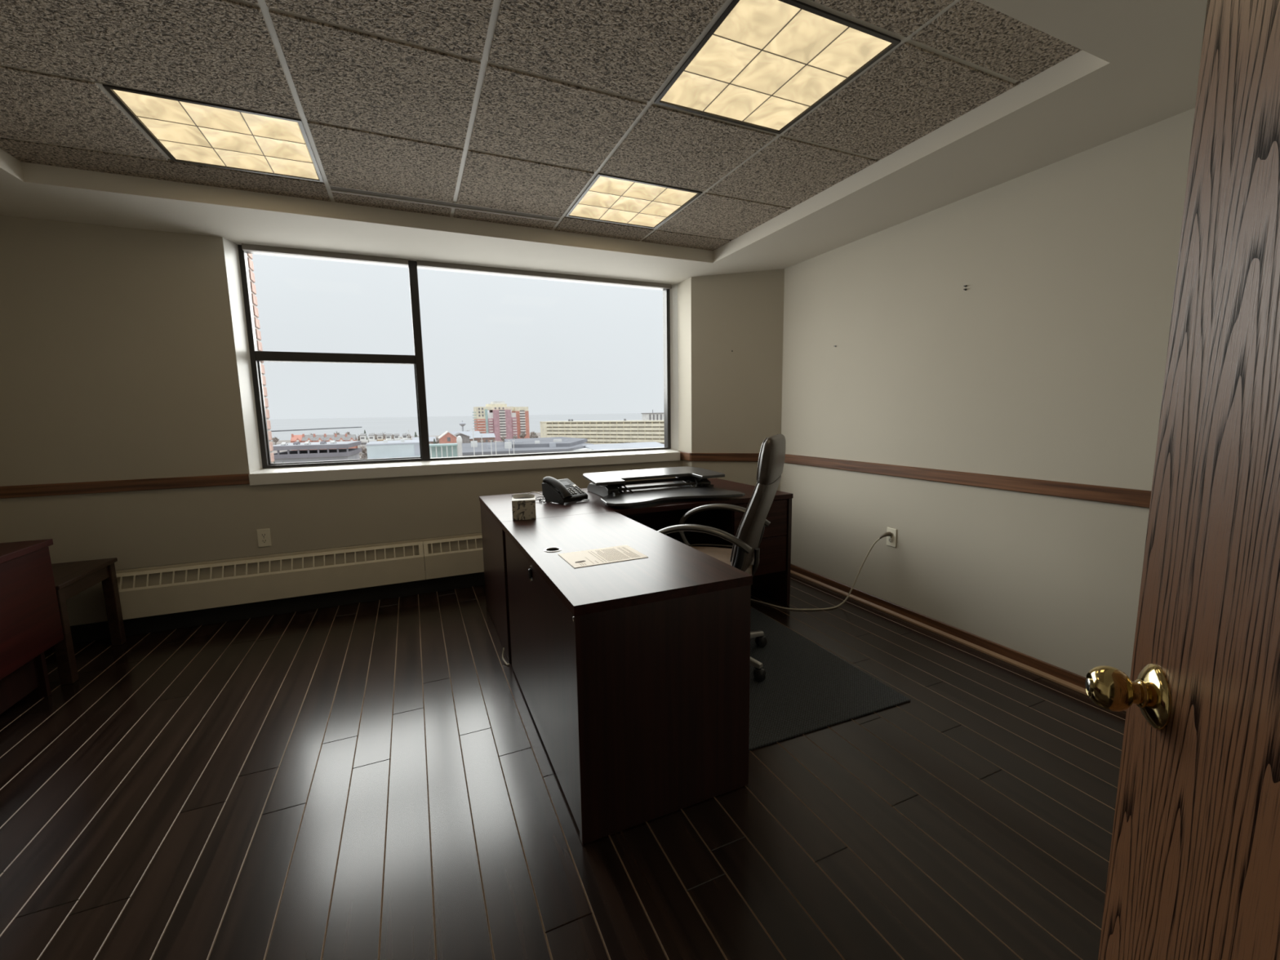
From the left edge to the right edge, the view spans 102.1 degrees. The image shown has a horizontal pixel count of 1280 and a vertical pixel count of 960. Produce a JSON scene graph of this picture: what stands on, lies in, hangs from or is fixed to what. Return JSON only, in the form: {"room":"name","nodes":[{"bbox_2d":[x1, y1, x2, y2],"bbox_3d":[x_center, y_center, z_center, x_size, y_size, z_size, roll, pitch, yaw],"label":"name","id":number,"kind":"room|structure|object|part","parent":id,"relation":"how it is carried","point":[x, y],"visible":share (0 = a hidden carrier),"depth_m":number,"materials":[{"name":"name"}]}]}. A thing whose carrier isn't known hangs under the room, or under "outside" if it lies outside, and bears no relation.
{"room":"office","nodes":[
{"label":"office","id":0,"kind":"room"},
{"bbox_2d":[247,253,274,463],"bbox_3d":[-2.828,-0.768,3.360,0.616,2.700,0.110,-4,8,-24],"label":"wall pier","id":1,"kind":"object","parent":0,"point":[251,267],"visible":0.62,"depth_m":3.46,"materials":[{"name":"red brick"}]},
{"bbox_2d":[0,215,682,626],"bbox_3d":[-1.667,-0.478,3.699,4.430,2.600,0.260,-4,8,-24],"label":"wall","id":2,"kind":"structure","parent":0,"point":[118,359],"depth_m":3.01,"materials":[{"name":"beige paint"}]},
{"bbox_2d":[0,473,249,498],"bbox_3d":[-2.997,0.034,3.016,1.184,0.068,0.018,-4,8,-24],"label":"trim","id":3,"kind":"structure","parent":2,"relation":"attached to","point":[117,486],"depth_m":3.00,"materials":[{"name":"brown wood"}]},
{"bbox_2d":[256,528,271,546],"bbox_3d":[-2.416,0.372,3.322,0.070,0.115,0.008,-4,8,-24],"label":"wall outlet","id":4,"kind":"object","parent":2,"relation":"attached to","point":[264,537],"visible":1,"depth_m":3.32,"materials":[{"name":"beige plastic"}]},
{"bbox_2d":[260,533,266,537],"bbox_3d":[-2.416,0.353,3.317,0.033,0.025,0.002,-4,8,-24],"label":"socket","id":5,"kind":"object","parent":4,"relation":"attached to","point":[262,535],"depth_m":3.32,"materials":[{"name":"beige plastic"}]},
{"bbox_2d":[261,538,267,542],"bbox_3d":[-2.415,0.391,3.322,0.033,0.025,0.002,-4,8,-24],"label":"socket","id":6,"kind":"object","parent":4,"relation":"attached to","point":[263,540],"depth_m":3.32,"materials":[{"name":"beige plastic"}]},
{"bbox_2d":[53,572,484,646],"bbox_3d":[-1.576,0.772,3.748,4.270,0.105,0.006,-4,8,-24],"label":"baseboard","id":7,"kind":"structure","parent":2,"relation":"attached to","point":[99,630],"depth_m":3.38,"materials":[{"name":"black wood"}]},
{"bbox_2d":[115,532,484,619],"bbox_3d":[-1.452,0.561,3.738,3.584,0.287,0.076,-4,8,-24],"label":"baseboard heater","id":8,"kind":"object","parent":2,"relation":"attached to","point":[150,591],"visible":0.59,"depth_m":3.36,"materials":[{"name":"beige metal"}]},
{"bbox_3d":[-2.313,0.679,3.363,1.687,0.172,0.063,-4,8,-24],"label":"panel","id":9,"kind":"part","parent":8,"relation":"part of","materials":[{"name":"beige metal"}]},
{"bbox_3d":[-1.464,0.557,3.769,3.580,0.287,0.010,-4,8,-24],"label":"plate","id":10,"kind":"part","parent":8,"relation":"part of","materials":[{"name":"beige metal"}]},
{"bbox_2d":[118,538,482,591],"bbox_3d":[-1.446,0.494,3.717,3.580,0.083,0.046,-4,8,-24],"label":"grille","id":11,"kind":"object","parent":8,"relation":"attached to","point":[156,580],"depth_m":3.37,"materials":[{"name":"beige metal"}]},
{"bbox_3d":[-0.675,0.560,4.079,1.891,0.172,0.063,-4,8,-24],"label":"panel","id":12,"kind":"part","parent":8,"relation":"part of","materials":[{"name":"beige metal"}]},
{"bbox_2d":[222,237,679,485],"bbox_3d":[-1.101,-0.821,3.884,3.090,1.490,0.275,-4,8,-24],"label":"window","id":13,"kind":"structure","parent":2,"relation":"in","point":[262,472],"depth_m":3.61,"materials":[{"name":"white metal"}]},
{"bbox_3d":[-2.051,-0.468,3.598,0.941,0.677,0.025,-4,8,-24],"label":"sash","id":14,"kind":"part","parent":13,"relation":"part of","materials":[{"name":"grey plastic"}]},
{"bbox_3d":[-2.036,-0.122,3.622,0.941,0.016,0.070,-4,8,-24],"label":"frame rail","id":15,"kind":"part","parent":13,"relation":"part of","materials":[{"name":"brown metal"}]},
{"bbox_3d":[-1.140,-1.552,3.850,2.952,0.030,0.060,-4,8,-24],"label":"frame rail","id":16,"kind":"part","parent":13,"relation":"part of","materials":[{"name":"brown metal"}]},
{"bbox_3d":[-1.105,-0.126,3.968,3.057,0.091,0.275,-4,8,-24],"label":"sill","id":17,"kind":"part","parent":13,"relation":"part of","materials":[{"name":"white paint"}]},
{"bbox_3d":[-0.681,-0.901,4.152,1.957,1.355,0.006,-4,8,-24],"label":"pane","id":18,"kind":"part","parent":13,"relation":"part of","materials":[{"name":"clear glass"}]},
{"bbox_3d":[-0.662,-0.221,4.223,1.957,0.012,0.070,-4,8,-24],"label":"frame rail","id":19,"kind":"part","parent":13,"relation":"part of","materials":[{"name":"brown metal"}]},
{"bbox_2d":[0,573,1126,959],"bbox_3d":[-0.165,1.156,1.284,5.030,0.060,5.905,-4,8,-24],"label":"floor","id":20,"kind":"structure","parent":0,"point":[371,780],"depth_m":1.65,"materials":[{"name":"brown wood"}]},
{"bbox_2d":[0,538,63,714],"bbox_3d":[-2.681,0.744,1.654,0.570,0.740,1.505,-4,8,-24],"label":"desk","id":21,"kind":"object","parent":20,"relation":"on","point":[30,621],"visible":1,"depth_m":2.26,"materials":[{"name":"red wood"}]},
{"bbox_3d":[-3.008,0.679,2.298,0.475,0.712,0.026,-4,8,-24],"label":"panel","id":22,"kind":"part","parent":21,"relation":"part of","materials":[{"name":"brown wood"}]},
{"bbox_2d":[51,557,126,684],"bbox_3d":[-3.121,0.741,2.654,0.505,0.500,0.547,-4,8,-24],"label":"end table","id":23,"kind":"object","parent":20,"relation":"on","point":[71,579],"visible":0.65,"depth_m":2.72,"materials":[{"name":"brown wood"}]},
{"bbox_3d":[-2.824,0.764,2.526,0.048,0.478,0.048,-4,8,-24],"label":"leg","id":24,"kind":"part","parent":23,"relation":"part of","materials":[{"name":"brown wood"}]},
{"bbox_3d":[-3.017,0.710,2.958,0.048,0.478,0.048,-4,8,-24],"label":"leg","id":25,"kind":"part","parent":23,"relation":"part of","materials":[{"name":"brown wood"}]},
{"bbox_2d":[502,647,509,665],"bbox_3d":[-0.702,0.918,2.690,0.027,0.061,0.092,-4,8,-24],"label":"cable","id":26,"kind":"object","parent":20,"relation":"on","point":[505,662],"visible":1,"depth_m":2.70,"materials":[{"name":"beige plastic"}]},
{"bbox_2d":[501,511,752,844],"bbox_3d":[-0.152,0.629,2.180,0.622,0.751,1.256,-4,8,-24],"label":"desk","id":27,"kind":"object","parent":20,"relation":"on","point":[633,676],"visible":0.99,"depth_m":1.64,"materials":[{"name":"brown wood"}]},
{"bbox_3d":[-0.410,0.660,2.051,0.020,0.704,1.164,-4,8,-24],"label":"modesty panel","id":28,"kind":"part","parent":27,"relation":"part of","materials":[{"name":"brown wood"}]},
{"bbox_2d":[546,548,559,551],"bbox_3d":[-0.343,0.303,2.041,0.055,0.054,0.055,-4,8,-24],"label":"cable grommet","id":29,"kind":"object","parent":27,"relation":"on","point":[548,549],"depth_m":2.06,"materials":[{"name":"black plastic"}]},
{"bbox_2d":[558,545,648,568],"bbox_3d":[-0.141,0.284,1.939,0.285,0.002,0.200,-4,8,-25],"label":"paper sheet","id":30,"kind":"object","parent":27,"relation":"on","point":[577,559],"visible":1,"depth_m":1.93,"materials":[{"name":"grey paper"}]},
{"bbox_3d":[0.090,0.713,1.625,0.596,0.714,0.026,-4,8,-24],"label":"panel","id":31,"kind":"part","parent":27,"relation":"part of","materials":[{"name":"brown wood"}]},
{"bbox_2d":[479,478,793,662],"bbox_3d":[-0.034,0.468,3.408,1.832,0.748,0.912,-4,8,-24],"label":"desk","id":32,"kind":"object","parent":20,"relation":"on","point":[771,578],"visible":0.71,"depth_m":3.28,"materials":[{"name":"brown wood"}]},
{"bbox_3d":[-0.853,0.542,3.045,0.026,0.714,0.895,-4,8,-24],"label":"panel","id":33,"kind":"part","parent":32,"relation":"part of","materials":[{"name":"brown wood"}]},
{"bbox_2d":[511,493,536,520],"bbox_3d":[-0.599,0.135,2.670,0.117,0.121,0.117,-2,8,-12],"label":"tissue box","id":34,"kind":"object","parent":32,"relation":"on","point":[523,505],"visible":1,"depth_m":2.62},
{"bbox_3d":[-0.599,0.096,2.665,0.117,0.001,0.117,-2,8,-12],"label":"carton lid","id":35,"kind":"part","parent":34,"relation":"part of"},
{"bbox_2d":[538,475,589,504],"bbox_3d":[-0.469,0.055,3.148,0.248,0.153,0.259,6,10,43],"label":"telephone","id":36,"kind":"object","parent":32,"relation":"on","point":[561,491],"visible":1,"depth_m":3.11,"materials":[{"name":"plastic"}]},
{"bbox_3d":[-0.552,0.125,3.105,0.074,0.026,0.199,-7,10,-40],"label":"coiled cord","id":37,"kind":"part","parent":36,"relation":"part of","materials":[{"name":"plastic"}]},
{"bbox_3d":[-0.138,0.405,3.636,1.770,0.617,0.020,-4,8,-24],"label":"modesty panel","id":38,"kind":"part","parent":32,"relation":"part of","materials":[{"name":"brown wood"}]},
{"bbox_2d":[582,466,745,506],"bbox_3d":[0.119,0.034,3.355,0.950,0.122,0.864,-4,8,-24],"label":"desk converter","id":39,"kind":"object","parent":32,"relation":"on","point":[694,482],"visible":1,"depth_m":3.31,"materials":[{"name":"black wood"}]},
{"bbox_3d":[-0.157,0.078,3.190,0.035,0.014,0.100,-4,8,-24],"label":"tray arm","id":40,"kind":"part","parent":39,"relation":"part of","materials":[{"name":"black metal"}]},
{"bbox_3d":[-0.162,0.042,3.371,0.010,0.100,0.337,-4,8,-24],"label":"lift arm","id":41,"kind":"part","parent":39,"relation":"part of","materials":[{"name":"black metal"}]},
{"bbox_3d":[-0.080,0.053,3.222,0.091,0.053,0.019,5,9,36],"label":"height lever","id":42,"kind":"part","parent":39,"relation":"part of","materials":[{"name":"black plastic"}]},
{"bbox_2d":[600,485,745,506],"bbox_3d":[0.166,0.093,3.149,0.863,0.016,0.439,-4,8,-24],"label":"keyboard tray","id":43,"kind":"object","parent":39,"relation":"on","point":[612,497],"depth_m":3.12,"materials":[{"name":"black plastic"}]},
{"bbox_3d":[0.345,0.005,3.592,0.010,0.100,0.337,-4,8,-24],"label":"lift arm","id":44,"kind":"part","parent":39,"relation":"part of","materials":[{"name":"black metal"}]},
{"bbox_3d":[0.331,0.001,3.586,0.012,0.096,0.378,-4,8,-24],"label":"lift arm","id":45,"kind":"part","parent":39,"relation":"part of","materials":[{"name":"black metal"}]},
{"bbox_3d":[0.451,0.034,3.456,0.035,0.014,0.100,-4,8,-24],"label":"tray arm","id":46,"kind":"part","parent":39,"relation":"part of","materials":[{"name":"black metal"}]},
{"bbox_3d":[0.763,0.488,3.290,0.405,0.235,0.020,-4,8,-24],"label":"drawer","id":47,"kind":"part","parent":32,"relation":"part of","materials":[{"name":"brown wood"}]},
{"bbox_3d":[0.759,0.252,3.259,0.405,0.233,0.020,-4,8,-24],"label":"drawer","id":48,"kind":"part","parent":32,"relation":"part of","materials":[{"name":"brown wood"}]},
{"bbox_3d":[0.790,0.422,3.764,0.026,0.714,0.893,-4,8,-24],"label":"panel","id":49,"kind":"part","parent":32,"relation":"part of","materials":[{"name":"brown wood"}]},
{"bbox_2d":[751,531,891,609],"bbox_3d":[0.976,0.567,3.425,0.951,0.516,0.810,-4,8,-24],"label":"power cord","id":50,"kind":"object","parent":20,"relation":"on","point":[886,534],"visible":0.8,"depth_m":3.33,"materials":[{"name":"beige plastic"}]},
{"bbox_2d":[748,607,910,751],"bbox_3d":[0.534,0.931,2.651,0.930,0.008,1.200,-4,8,-22],"label":"floor mat","id":51,"kind":"object","parent":20,"relation":"on","point":[806,687],"visible":0.48,"depth_m":2.36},
{"bbox_2d":[657,434,786,681],"bbox_3d":[0.354,0.353,2.612,0.688,1.154,0.653,2,8,22],"label":"office chair","id":52,"kind":"object","parent":51,"relation":"on","point":[744,555],"visible":0.54,"depth_m":2.35,"materials":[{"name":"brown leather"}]},
{"bbox_3d":[0.251,0.351,2.368,0.520,0.299,0.062,2,8,22],"label":"armrest","id":53,"kind":"part","parent":52,"relation":"part of","materials":[{"name":"metal"}]},
{"bbox_3d":[0.340,0.436,2.644,0.470,0.106,0.504,2,8,22],"label":"seat","id":54,"kind":"part","parent":52,"relation":"part of","materials":[{"name":"brown leather"}]},
{"bbox_3d":[0.459,0.281,2.874,0.520,0.299,0.062,2,8,22],"label":"armrest","id":55,"kind":"part","parent":52,"relation":"part of","materials":[{"name":"silver metal"}]},
{"bbox_3d":[0.570,0.219,2.519,0.188,0.495,0.500,2,8,22],"label":"backrest","id":56,"kind":"part","parent":52,"relation":"part of","materials":[{"name":"brown leather"}]},
{"bbox_3d":[0.479,0.854,2.553,0.054,0.049,0.295,-7,10,-39],"label":"leg","id":57,"kind":"part","parent":52,"relation":"part of","materials":[{"name":"silver metal"}]},
{"bbox_3d":[0.530,0.827,2.754,0.295,0.049,0.054,-4,8,-22],"label":"leg","id":58,"kind":"part","parent":52,"relation":"part of","materials":[{"name":"silver metal"}]},
{"bbox_2d":[0,0,1207,284],"bbox_3d":[-0.233,-1.337,1.023,5.030,0.248,6.045,-4,8,-24],"label":"ceiling","id":59,"kind":"structure","parent":0,"point":[513,105],"depth_m":2.00,"materials":[{"name":"tile"}]},
{"bbox_2d":[102,83,323,182],"bbox_3d":[-1.720,-1.449,2.179,0.588,0.050,0.587,-4,8,-24],"label":"ceiling light","id":60,"kind":"object","parent":59,"relation":"attached to","point":[187,131],"visible":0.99,"depth_m":2.14,"materials":[{"name":"beige plastic"}]},
{"bbox_2d":[329,186,559,222],"bbox_3d":[-1.031,-1.533,2.869,1.192,0.025,0.061,-4,8,-24],"label":"ceiling vent","id":61,"kind":"object","parent":59,"relation":"in","point":[337,189],"visible":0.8,"depth_m":2.84,"materials":[{"name":"metal"}]},
{"bbox_2d":[565,173,702,229],"bbox_3d":[-0.054,-1.571,2.907,0.588,0.050,0.587,-4,8,-24],"label":"ceiling light","id":62,"kind":"object","parent":59,"relation":"attached to","point":[608,198],"visible":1,"depth_m":2.89,"materials":[{"name":"beige plastic"}]},
{"bbox_2d":[653,0,901,133],"bbox_3d":[0.442,-1.433,1.795,0.588,0.050,0.594,-4,8,-24],"label":"ceiling light","id":63,"kind":"object","parent":59,"relation":"attached to","point":[763,64],"visible":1,"depth_m":1.75,"materials":[{"name":"translucent acrylic diffuser"},{"name":"black metal"}]},
{"bbox_2d":[677,268,784,490],"bbox_3d":[0.716,-0.607,4.398,0.615,2.600,0.890,-4,8,-24],"label":"wall","id":64,"kind":"structure","parent":0,"point":[729,402],"depth_m":4.17,"materials":[{"name":"beige paint"}]},
{"bbox_2d":[679,451,690,461],"bbox_3d":[0.387,-0.205,4.428,0.018,0.068,0.200,-4,8,-24],"label":"trim","id":65,"kind":"structure","parent":64,"relation":"attached to","point":[683,455],"depth_m":4.41,"materials":[{"name":"brown wood"}]},
{"bbox_2d":[690,453,759,462],"bbox_3d":[0.776,-0.186,4.237,0.730,0.068,0.019,1,8,16],"label":"trim","id":66,"kind":"structure","parent":64,"relation":"attached to","point":[746,457],"depth_m":4.25,"materials":[{"name":"brown wood"}]},
{"bbox_2d":[780,107,1195,677],"bbox_3d":[1.916,-0.369,2.437,0.100,2.600,3.695,-4,8,-24],"label":"wall","id":67,"kind":"structure","parent":0,"point":[1050,363],"depth_m":2.57,"materials":[{"name":"beige paint"}]},
{"bbox_2d":[886,527,897,547],"bbox_3d":[1.567,0.357,3.222,0.008,0.115,0.070,-4,8,-24],"label":"wall outlet","id":68,"kind":"object","parent":67,"relation":"attached to","point":[891,540],"visible":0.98,"depth_m":3.21,"materials":[{"name":"beige plastic"}]},
{"bbox_2d":[790,564,1126,711],"bbox_3d":[1.855,0.883,2.628,0.026,0.068,3.570,-4,8,-24],"label":"baseboard","id":69,"kind":"structure","parent":67,"relation":"attached to","point":[1071,680],"depth_m":2.85,"materials":[{"name":"brown wood"}]},
{"bbox_2d":[784,453,1151,507],"bbox_3d":[1.847,0.023,2.513,0.018,0.068,3.560,-4,8,-24],"label":"trim","id":70,"kind":"structure","parent":67,"relation":"attached to","point":[1133,497],"depth_m":2.60,"materials":[{"name":"brown wood"}]},
{"bbox_3d":[0.386,-0.004,-0.170,4.830,2.600,0.120,-4,8,-24],"label":"wall","id":71,"kind":"structure","parent":0,"visible":0},
{"bbox_2d":[1084,0,1279,959],"bbox_3d":[0.392,0.221,0.225,0.104,2.028,0.900,3,8,26],"label":"door","id":72,"kind":"structure","parent":71,"relation":"in","point":[1193,872],"depth_m":0.48,"materials":[{"name":"brown wood"}]},
{"bbox_3d":[0.531,0.236,0.585,0.035,0.049,0.049,3,8,26],"label":"knob","id":73,"kind":"part","parent":72,"relation":"part of","materials":[{"name":"gold metal"}]},
{"label":"outside","id":74,"kind":"structure","parent":0,"visible":0},
{"bbox_2d":[271,432,540,459],"bbox_3d":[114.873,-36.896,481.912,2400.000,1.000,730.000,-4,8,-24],"label":"ground","id":75,"kind":"structure","parent":74,"point":[537,433],"depth_m":592.87,"materials":[{"name":"white snow"}]},
{"bbox_2d":[271,437,279,444],"bbox_3d":[-328.945,-33.930,466.406,8.398,11.058,7.343,-1,7,1],"label":"bare tree","id":76,"kind":"object","parent":75,"relation":"on","point":[274,439],"visible":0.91,"depth_m":464.95,"materials":[{"name":"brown plant"}]},
{"bbox_2d":[290,434,302,450],"bbox_3d":[-238.501,-24.138,360.866,6.480,16.200,15.550,-4,8,-24],"label":"townhouse","id":77,"kind":"structure","parent":75,"relation":"on","point":[294,437],"depth_m":355.88,"materials":[{"name":"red brick"}]},
{"bbox_2d":[301,434,313,449],"bbox_3d":[-232.556,-24.498,363.472,6.480,16.050,15.550,-4,8,-24],"label":"townhouse","id":78,"kind":"structure","parent":75,"relation":"on","point":[305,437],"depth_m":358.45,"materials":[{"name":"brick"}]},
{"bbox_2d":[272,440,361,462],"bbox_3d":[-169.557,-12.407,272.198,35.500,13.800,34.000,-3,8,-18],"label":"parking garage","id":79,"kind":"structure","parent":75,"relation":"on","point":[331,451],"depth_m":258.88,"materials":[{"name":"white concrete"}]},
{"bbox_2d":[312,433,324,449],"bbox_3d":[-226.612,-24.857,366.078,6.480,15.900,15.550,-4,8,-24],"label":"townhouse","id":80,"kind":"structure","parent":75,"relation":"on","point":[316,438],"depth_m":361.04,"materials":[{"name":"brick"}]},
{"bbox_2d":[323,433,334,441],"bbox_3d":[-220.668,-25.217,368.685,6.480,15.750,15.550,-4,8,-24],"label":"townhouse","id":81,"kind":"structure","parent":75,"relation":"on","point":[326,437],"depth_m":364.19,"materials":[{"name":"orange brick"}]},
{"bbox_2d":[333,433,345,448],"bbox_3d":[-214.724,-25.576,371.291,6.480,15.600,15.550,-4,8,-24],"label":"townhouse","id":82,"kind":"structure","parent":75,"relation":"on","point":[340,437],"depth_m":366.60,"materials":[{"name":"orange brick"}]},
{"bbox_2d":[344,433,357,448],"bbox_3d":[-208.780,-25.936,373.897,6.480,15.450,15.550,-4,8,-24],"label":"townhouse","id":83,"kind":"structure","parent":75,"relation":"on","point":[348,437],"depth_m":369.51,"materials":[{"name":"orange brick"}]},
{"bbox_2d":[360,444,366,454],"bbox_3d":[-168.164,-16.166,315.219,7.635,10.054,6.675,-6,9,-34],"label":"bare tree","id":84,"kind":"object","parent":75,"relation":"on","point":[363,449],"visible":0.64,"depth_m":313.95,"materials":[{"name":"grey plant"}]},
{"bbox_2d":[360,433,368,454],"bbox_3d":[-202.380,-26.581,380.170,5.200,14.900,12.200,-4,8,-24],"label":"house","id":85,"kind":"structure","parent":75,"relation":"on","point":[363,440],"depth_m":375.84,"materials":[{"name":"grey"}]},
{"bbox_2d":[368,433,377,441],"bbox_3d":[-197.258,-26.856,382.420,5.200,14.700,12.200,-4,8,-24],"label":"house","id":86,"kind":"structure","parent":75,"relation":"on","point":[371,436],"depth_m":378.88,"materials":[{"name":"grey"}]},
{"bbox_2d":[377,433,386,440],"bbox_3d":[-192.136,-27.130,384.670,5.200,14.500,12.200,-4,8,-24],"label":"house","id":87,"kind":"structure","parent":75,"relation":"on","point":[380,436],"depth_m":381.29,"materials":[{"name":"paint"}]},
{"bbox_2d":[385,433,394,440],"bbox_3d":[-187.015,-27.405,386.920,5.200,14.300,12.200,-4,8,-24],"label":"house","id":88,"kind":"structure","parent":75,"relation":"on","point":[388,436],"depth_m":383.30,"materials":[{"name":"grey"}]},
{"bbox_2d":[365,439,420,458],"bbox_3d":[-101.301,-8.139,216.734,30.000,17.600,35.200,-4,8,-24],"label":"warehouse","id":89,"kind":"structure","parent":75,"relation":"on","point":[401,448],"depth_m":208.34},
{"bbox_3d":[-90.869,-12.334,211.307,2.500,4.200,0.150,-4,8,-24],"label":"panel","id":90,"kind":"part","parent":89,"relation":"part of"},
{"bbox_2d":[394,433,401,440],"bbox_3d":[-181.893,-27.680,389.170,5.200,14.100,12.200,-4,8,-24],"label":"house","id":91,"kind":"structure","parent":75,"relation":"on","point":[397,437],"depth_m":385.60,"materials":[{"name":"grey"}]},
{"bbox_2d":[402,433,408,439],"bbox_3d":[-176.771,-27.954,391.420,5.200,13.900,12.200,-4,8,-24],"label":"house","id":92,"kind":"structure","parent":75,"relation":"on","point":[404,435],"depth_m":388.05,"materials":[{"name":"grey"}]},
{"bbox_2d":[412,436,435,444],"bbox_3d":[-146.956,-22.883,352.562,14.800,13.000,13.200,-4,8,-24],"label":"terrace","id":93,"kind":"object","parent":75,"relation":"on","point":[430,438],"visible":0.09,"depth_m":349.12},
{"bbox_2d":[429,435,462,457],"bbox_3d":[-70.960,-6.251,189.410,11.400,20.000,9.375,-4,8,-24],"label":"station","id":94,"kind":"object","parent":75,"relation":"on","point":[441,450],"visible":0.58,"depth_m":187.83,"materials":[{"name":"teal glass"}]},
{"bbox_2d":[437,431,457,443],"bbox_3d":[-119.727,-21.759,322.971,11.000,17.600,15.000,-4,8,-24],"label":"gabled house","id":95,"kind":"structure","parent":75,"relation":"on","point":[446,437],"depth_m":316.02,"materials":[{"name":"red brick"}]},
{"bbox_2d":[453,432,470,443],"bbox_3d":[-120.791,-23.954,347.569,12.000,15.600,15.000,-4,8,-24],"label":"gabled house","id":96,"kind":"structure","parent":75,"relation":"on","point":[465,438],"depth_m":341.66,"materials":[{"name":"grey"}]},
{"bbox_2d":[458,420,466,431],"bbox_3d":[-239.961,-70.397,699.686,8.800,20.000,8.666,-4,8,-24],"label":"water tower","id":97,"kind":"structure","parent":75,"relation":"on","point":[462,424],"depth_m":697.38,"materials":[{"name":"grey metal"}]},
{"bbox_3d":[-240.036,-75.156,699.063,8.800,5.600,8.666,-4,8,-24],"label":"tank","id":98,"kind":"part","parent":97,"relation":"part of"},
{"bbox_2d":[449,431,479,434],"bbox_3d":[-156.129,-36.980,461.324,24.800,13.000,13.200,-4,8,-24],"label":"terrace","id":99,"kind":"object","parent":75,"relation":"on","point":[460,432],"visible":0.06,"depth_m":458.80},
{"bbox_2d":[465,434,472,443],"bbox_3d":[-132.192,-26.801,380.699,16.800,13.000,13.200,-4,8,-24],"label":"terrace","id":100,"kind":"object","parent":75,"relation":"on","point":[469,435],"visible":0.14,"depth_m":378.42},
{"bbox_2d":[471,428,475,455],"bbox_3d":[-70.697,-11.137,220.534,1.200,21.600,0.440,-4,8,-24],"label":"mast","id":101,"kind":"object","parent":75,"relation":"on","point":[471,428],"visible":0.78,"depth_m":219.81,"materials":[{"name":"white metal"}]},
{"bbox_2d":[471,433,495,442],"bbox_3d":[-121.400,-29.576,400.594,16.800,13.000,13.200,-4,8,-24],"label":"terrace","id":102,"kind":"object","parent":75,"relation":"on","point":[486,437],"visible":0.47,"depth_m":396.24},
{"bbox_2d":[472,401,529,440],"bbox_3d":[-150.413,-63.645,556.436,58.800,41.000,34.000,-4,8,-24],"label":"apartment tower","id":103,"kind":"structure","parent":75,"relation":"on","point":[500,420],"depth_m":542.98,"materials":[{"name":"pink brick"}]},
{"bbox_2d":[519,432,525,438],"bbox_3d":[-105.730,-37.832,465.751,7.952,11.976,9.095,-5,9,-30],"label":"bare tree","id":104,"kind":"object","parent":75,"relation":"on","point":[522,435],"visible":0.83,"depth_m":464.67,"materials":[{"name":"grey plant"}]},
{"bbox_2d":[462,436,592,456],"bbox_3d":[-64.520,-15.896,287.712,80.000,13.400,90.000,-4,8,-24],"label":"shopping mall","id":105,"kind":"structure","parent":75,"relation":"on","point":[557,444],"depth_m":266.44,"materials":[{"name":"grey concrete"}]},
{"bbox_2d":[539,418,664,444],"bbox_3d":[-5.814,-32.156,376.541,151.100,24.860,16.600,3,8,25],"label":"block","id":106,"kind":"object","parent":75,"relation":"on","point":[597,432],"visible":0.47,"depth_m":376.11,"materials":[{"name":"beige concrete"}]},
{"bbox_2d":[582,441,664,450],"bbox_3d":[-11.646,-15.122,286.979,46.000,10.400,54.300,-4,8,-24],"label":"roof","id":107,"kind":"structure","parent":75,"relation":"on","point":[650,444],"depth_m":277.33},
{"bbox_2d":[640,409,663,420],"bbox_3d":[20.514,-90.612,780.281,31.000,31.000,22.000,-4,8,-24],"label":"tower","id":108,"kind":"structure","parent":75,"relation":"on","point":[646,416],"depth_m":770.42,"materials":[{"name":"grey"}]},
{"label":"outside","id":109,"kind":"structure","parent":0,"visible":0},
{"bbox_2d":[268,413,642,440],"bbox_3d":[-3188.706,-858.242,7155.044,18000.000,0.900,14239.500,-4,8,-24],"label":"lake","id":110,"kind":"structure","parent":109,"point":[437,425],"depth_m":1889.65,"materials":[{"name":"grey liquid"}]},
{"bbox_2d":[271,426,361,431],"bbox_3d":[-744.214,-108.199,1120.855,10.000,2.200,440.000,0,7,5],"label":"breakwater","id":111,"kind":"object","parent":110,"relation":"on","point":[344,427],"visible":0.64,"depth_m":1161.06,"materials":[{"name":"grey stone"}]}
]}

